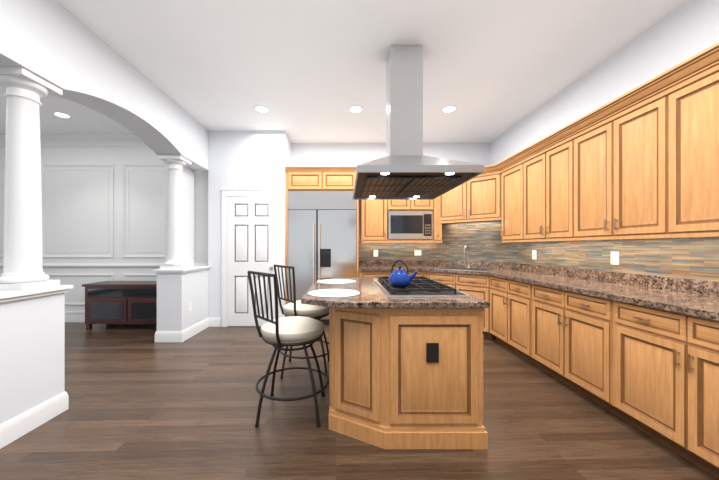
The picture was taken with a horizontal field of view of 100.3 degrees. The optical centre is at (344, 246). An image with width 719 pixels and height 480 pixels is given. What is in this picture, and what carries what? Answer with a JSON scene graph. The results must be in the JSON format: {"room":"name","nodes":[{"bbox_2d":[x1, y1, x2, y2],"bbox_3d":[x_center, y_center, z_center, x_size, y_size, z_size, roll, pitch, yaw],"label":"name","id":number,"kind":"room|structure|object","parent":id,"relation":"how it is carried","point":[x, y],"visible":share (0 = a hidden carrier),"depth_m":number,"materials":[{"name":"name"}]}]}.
{"room":"kitchen","nodes":[
{"label":"kitchen","id":0,"kind":"room"},
{"bbox_2d":[0,285,72,448],"bbox_3d":[-2.315,0.772,-0.333,0.400,0.955,5.335,0,0,0],"label":"half wall","id":1,"kind":"structure","parent":0,"point":[33,394],"depth_m":2.05,"materials":[{"name":"paint"}]},
{"bbox_2d":[0,67,62,290],"bbox_3d":[-2.315,-0.457,2.160,0.290,1.504,0.290,0,0,0],"label":"column","id":2,"kind":"structure","parent":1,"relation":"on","point":[26,90],"depth_m":2.09,"materials":[{"name":"paint"}]},
{"bbox_2d":[0,0,210,341],"bbox_3d":[-2.315,-0.289,0.859,0.400,3.079,7.718,0,0,0],"label":"wall","id":3,"kind":"structure","parent":0,"point":[70,55],"depth_m":3.02,"materials":[{"name":"paint"}]},
{"bbox_2d":[158,155,191,268],"bbox_3d":[-2.315,-0.457,4.100,0.290,1.504,0.290,0,0,0],"label":"column","id":4,"kind":"structure","parent":3,"relation":"on","point":[175,240],"depth_m":4.02,"materials":[{"name":"paint"}]},
{"bbox_2d":[0,0,687,142],"bbox_3d":[-2.225,-1.880,1.200,9.790,0.100,8.400,0,0,0],"label":"ceiling","id":5,"kind":"structure","parent":0,"point":[308,71],"depth_m":2.88,"materials":[{"name":"paint"}]},
{"bbox_2d":[53,112,71,117],"bbox_3d":[-3.920,-1.827,4.160,0.194,0.006,0.194,0,0,-45],"label":"recessed light","id":6,"kind":"object","parent":5,"relation":"attached to","point":[59,114],"depth_m":4.16,"materials":[{"name":"white"}]},
{"bbox_2d":[254,106,269,112],"bbox_3d":[-1.100,-1.827,3.980,0.194,0.006,0.194,0,0,-45],"label":"recessed light","id":7,"kind":"object","parent":5,"relation":"attached to","point":[262,109],"depth_m":3.98,"materials":[{"name":"white"}]},
{"bbox_2d":[349,106,362,112],"bbox_3d":[0.146,-1.827,3.980,0.194,0.006,0.194,0,0,-27],"label":"recessed light","id":8,"kind":"object","parent":5,"relation":"attached to","point":[355,109],"depth_m":3.98,"materials":[{"name":"white"}]},
{"bbox_2d":[353,45,483,199],"bbox_3d":[0.556,-1.189,2.842,0.937,1.278,1.275,0,0,0],"label":"range hood","id":9,"kind":"object","parent":5,"relation":"hanging from","point":[405,168],"visible":1,"depth_m":2.71,"materials":[{"name":"silver metal"}]},
{"bbox_2d":[441,106,456,112],"bbox_3d":[1.380,-1.827,3.980,0.194,0.006,0.194,0,0,-45],"label":"recessed light","id":10,"kind":"object","parent":5,"relation":"attached to","point":[447,109],"depth_m":3.98,"materials":[{"name":"white"}]},
{"bbox_2d":[0,322,718,479],"bbox_3d":[-2.225,1.300,1.200,9.790,0.100,8.400,0,0,0],"label":"floor","id":11,"kind":"structure","parent":0,"point":[143,405],"depth_m":2.07,"materials":[{"name":"brown wood"}]},
{"bbox_2d":[82,281,156,329],"bbox_3d":[-3.270,0.905,4.728,1.340,0.690,0.475,0,0,0],"label":"media console","id":12,"kind":"object","parent":11,"relation":"on","point":[120,302],"visible":0.69,"depth_m":4.50,"materials":[{"name":"brown wood"}]},
{"bbox_2d":[247,271,328,426],"bbox_3d":[-0.432,0.714,2.280,0.619,1.070,0.614,0,0,0],"label":"bar stool","id":13,"kind":"object","parent":11,"relation":"on","point":[277,332],"visible":1,"depth_m":2.15,"materials":[{"name":"grey metal"}]},
{"bbox_2d":[274,265,329,377],"bbox_3d":[-0.422,0.714,3.053,0.620,1.070,0.609,0,0,0],"label":"bar stool","id":14,"kind":"object","parent":11,"relation":"on","point":[297,308],"visible":0.62,"depth_m":2.90,"materials":[{"name":"grey metal"}]},
{"bbox_2d":[285,167,357,303],"bbox_3d":[-0.330,-0.005,4.990,1.220,2.510,0.571,0,0,0],"label":"tall cabinet","id":15,"kind":"object","parent":11,"relation":"on","point":[320,178],"visible":0.65,"depth_m":4.77,"materials":[{"name":"brown wood"}]},
{"bbox_2d":[288,191,355,324],"bbox_3d":[-0.362,0.176,4.979,1.087,2.143,0.542,0,0,0],"label":"refrigerator","id":16,"kind":"object","parent":11,"relation":"on","point":[321,234],"visible":0.65,"depth_m":4.77,"materials":[{"name":"silver metal"}]},
{"bbox_2d":[358,270,393,277],"bbox_3d":[0.483,0.813,4.963,0.523,0.874,0.625,0,0,0],"label":"base cabinet","id":17,"kind":"object","parent":11,"relation":"on","point":[361,274],"depth_m":4.65,"materials":[{"name":"brown wood"}]},
{"bbox_2d":[329,311,487,448],"bbox_3d":[0.385,0.832,2.537,0.994,0.835,1.369,0,0,0],"label":"kitchen island","id":18,"kind":"object","parent":11,"relation":"on","point":[406,378],"depth_m":1.87,"materials":[{"name":"brown wood"}]},
{"bbox_2d":[330,307,484,310],"bbox_3d":[0.385,0.390,2.538,0.970,0.029,1.343,0,0,0],"label":"trim","id":19,"kind":"structure","parent":18,"relation":"on","point":[331,308],"depth_m":1.87,"materials":[{"name":"brown wood"}]},
{"bbox_2d":[301,278,489,307],"bbox_3d":[0.297,0.354,2.533,1.175,0.039,1.415,0,0,0],"label":"countertop","id":20,"kind":"structure","parent":19,"relation":"on","point":[372,294],"depth_m":1.91,"materials":[{"name":"stone"}]},
{"bbox_2d":[308,289,359,296],"bbox_3d":[-0.080,0.332,2.180,0.380,0.004,0.380,0,0,0],"label":"placemat","id":21,"kind":"object","parent":20,"relation":"on","point":[333,293],"visible":1,"depth_m":2.13,"materials":[{"name":"white fabric"}]},
{"bbox_2d":[317,279,355,283],"bbox_3d":[-0.080,0.332,2.900,0.380,0.004,0.380,0,0,0],"label":"placemat","id":22,"kind":"object","parent":20,"relation":"on","point":[336,281],"visible":1,"depth_m":2.87,"materials":[{"name":"white fabric"}]},
{"bbox_2d":[375,276,470,296],"bbox_3d":[0.565,0.309,2.465,0.550,0.050,0.930,0,0,0],"label":"cooktop","id":23,"kind":"object","parent":20,"relation":"in","point":[420,286],"visible":0.83,"depth_m":2.14,"materials":[{"name":"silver metal"}]},
{"bbox_2d":[388,260,417,286],"bbox_3d":[0.419,0.188,2.206,0.200,0.190,0.167,0,0,0],"label":"kettle","id":24,"kind":"object","parent":23,"relation":"on","point":[399,277],"visible":1,"depth_m":2.15,"materials":[{"name":"blue ceramic"}]},
{"bbox_2d":[405,271,425,276],"bbox_3d":[1.006,0.813,4.963,0.523,0.874,0.625,0,0,0],"label":"base cabinet","id":25,"kind":"object","parent":11,"relation":"on","point":[420,273],"depth_m":4.65,"materials":[{"name":"brown wood"}]},
{"bbox_2d":[426,271,489,338],"bbox_3d":[1.907,0.813,4.637,1.278,0.874,1.278,0,0,0],"label":"base cabinet","id":26,"kind":"object","parent":11,"relation":"on","point":[475,285],"depth_m":4.16,"materials":[{"name":"brown wood"}]},
{"bbox_2d":[358,260,485,274],"bbox_3d":[1.047,0.304,4.622,1.650,0.139,1.289,0,0,0],"label":"countertop","id":27,"kind":"structure","parent":26,"relation":"on","point":[363,265],"depth_m":4.95,"materials":[{"name":"stone"}]},
{"bbox_2d":[490,276,529,361],"bbox_3d":[2.233,0.813,3.550,0.625,0.874,0.900,0,0,0],"label":"base cabinet","id":28,"kind":"object","parent":11,"relation":"on","point":[509,299],"depth_m":3.49,"materials":[{"name":"brown wood"}]},
{"bbox_2d":[530,284,605,408],"bbox_3d":[2.233,0.813,2.630,0.625,0.874,0.940,0,0,0],"label":"base cabinet","id":29,"kind":"object","parent":11,"relation":"on","point":[568,329],"depth_m":2.57,"materials":[{"name":"brown wood"}]},
{"bbox_2d":[606,299,718,478],"bbox_3d":[2.233,0.813,1.690,0.625,0.874,0.940,0,0,0],"label":"base cabinet","id":30,"kind":"object","parent":11,"relation":"on","point":[653,373],"depth_m":1.79,"materials":[{"name":"brown wood"}]},
{"bbox_2d":[478,262,718,320],"bbox_3d":[2.204,0.304,1.823,0.665,0.139,6.887,0,0,0],"label":"countertop","id":31,"kind":"structure","parent":30,"relation":"on","point":[695,297],"depth_m":2.41,"materials":[{"name":"stone"}]},
{"bbox_2d":[463,246,474,267],"bbox_3d":[1.925,0.156,4.681,0.210,0.356,0.163,0,0,0],"label":"faucet","id":32,"kind":"object","parent":31,"relation":"on","point":[469,264],"visible":0.98,"depth_m":4.72,"materials":[{"name":"silver metal"}]},
{"bbox_2d":[0,0,718,325],"bbox_3d":[-2.225,-0.290,1.200,9.790,3.080,8.400,0,0,0],"label":"wall","id":33,"kind":"structure","parent":0,"point":[78,208],"depth_m":5.00,"materials":[{"name":"paint"}]},
{"bbox_2d":[0,135,220,326],"bbox_3d":[-3.965,-0.289,4.852,6.071,3.079,0.296,0,0,0],"label":"molding","id":34,"kind":"structure","parent":33,"relation":"attached to","point":[90,140],"depth_m":4.98,"materials":[{"name":"paint"}]},
{"bbox_2d":[221,189,281,326],"bbox_3d":[-1.465,0.171,4.702,0.946,2.158,0.030,0,0,0],"label":"pantry door","id":35,"kind":"structure","parent":33,"relation":"in","point":[251,233],"depth_m":4.70,"materials":[{"name":"paint"}]},
{"bbox_2d":[360,200,387,241],"bbox_3d":[0.483,-0.591,5.100,0.434,0.980,0.337,0,0,0],"label":"upper cabinet","id":36,"kind":"object","parent":33,"relation":"attached to","point":[373,213],"depth_m":4.93,"materials":[{"name":"brown wood"}]},
{"bbox_2d":[388,200,411,210],"bbox_3d":[0.890,-0.841,5.100,0.381,0.480,0.337,0,0,0],"label":"upper cabinet","id":37,"kind":"object","parent":33,"relation":"attached to","point":[393,205],"depth_m":4.93,"materials":[{"name":"brown wood"}]},
{"bbox_2d":[387,211,432,238],"bbox_3d":[1.080,-0.362,5.072,0.730,0.460,0.343,0,0,0],"label":"microwave","id":38,"kind":"object","parent":37,"relation":"in","point":[409,224],"visible":1,"depth_m":4.93,"materials":[{"name":"silver metal"}]},
{"bbox_2d":[412,198,435,210],"bbox_3d":[1.270,-0.841,5.100,0.379,0.480,0.337,0,0,0],"label":"upper cabinet","id":39,"kind":"object","parent":33,"relation":"attached to","point":[417,205],"depth_m":4.93,"materials":[{"name":"brown wood"}]},
{"bbox_2d":[436,194,443,221],"bbox_3d":[1.709,-0.800,4.800,0.347,0.741,0.347,0,0,0],"label":"upper cabinet","id":40,"kind":"object","parent":33,"relation":"attached to","point":[439,200],"depth_m":4.92,"materials":[{"name":"brown wood"}]},
{"bbox_2d":[432,177,499,221],"bbox_3d":[1.990,-0.749,4.737,0.905,0.663,0.906,0,0,0],"label":"upper cabinet","id":41,"kind":"object","parent":33,"relation":"attached to","point":[459,202],"depth_m":4.67,"materials":[{"name":"brown wood"}]},
{"bbox_2d":[476,162,503,217],"bbox_3d":[2.052,-0.800,4.457,0.347,0.741,0.347,0,0,0],"label":"upper cabinet","id":42,"kind":"object","parent":33,"relation":"attached to","point":[488,182],"depth_m":4.38,"materials":[{"name":"brown wood"}]},
{"bbox_2d":[500,162,519,241],"bbox_3d":[2.380,-0.583,4.005,0.316,0.995,0.530,0,0,0],"label":"upper cabinet","id":43,"kind":"object","parent":33,"relation":"attached to","point":[510,176],"depth_m":4.03,"materials":[{"name":"brown wood"}]},
{"bbox_2d":[358,220,718,281],"bbox_3d":[1.386,-0.022,1.830,2.328,0.775,6.900,0,0,0],"label":"backsplash","id":44,"kind":"structure","parent":33,"relation":"attached to","point":[696,258],"depth_m":3.38,"materials":[{"name":"tile"}]},
{"bbox_2d":[373,250,377,256],"bbox_3d":[0.540,0.110,5.267,0.080,0.120,0.006,0,0,0],"label":"electrical outlet plate","id":45,"kind":"object","parent":44,"relation":"attached to","point":[375,252],"depth_m":5.26,"materials":[{"name":"white plastic"}]},
{"bbox_2d":[414,250,420,255],"bbox_3d":[1.280,0.104,5.267,0.120,0.090,0.006,0,0,0],"label":"electrical outlet plate","id":46,"kind":"object","parent":44,"relation":"attached to","point":[416,252],"depth_m":5.26,"materials":[{"name":"white plastic"}]},
{"bbox_2d":[532,250,535,258],"bbox_3d":[2.537,0.105,4.020,0.006,0.120,0.080,0,0,0],"label":"electrical outlet plate","id":47,"kind":"object","parent":44,"relation":"attached to","point":[533,251],"depth_m":4.02,"materials":[{"name":"white plastic"}]},
{"bbox_2d":[611,252,618,264],"bbox_3d":[2.537,0.105,2.820,0.006,0.120,0.080,0,0,0],"label":"electrical outlet plate","id":48,"kind":"object","parent":44,"relation":"attached to","point":[614,258],"depth_m":2.81,"materials":[{"name":"white plastic"}]},
{"bbox_2d":[520,134,599,241],"bbox_3d":[2.380,-0.583,3.330,0.316,0.995,0.820,0,0,0],"label":"upper cabinet","id":49,"kind":"object","parent":33,"relation":"attached to","point":[546,175],"depth_m":3.27,"materials":[{"name":"brown wood"}]},
{"bbox_2d":[572,90,663,237],"bbox_3d":[2.380,-0.583,2.495,0.316,0.995,0.850,0,0,0],"label":"upper cabinet","id":50,"kind":"object","parent":33,"relation":"attached to","point":[641,161],"depth_m":2.41,"materials":[{"name":"brown wood"}]},
{"bbox_2d":[664,62,718,237],"bbox_3d":[2.380,-0.583,1.650,0.316,0.995,0.840,0,0,0],"label":"upper cabinet","id":51,"kind":"object","parent":33,"relation":"attached to","point":[691,104],"depth_m":1.92,"materials":[{"name":"brown wood"}]}
]}

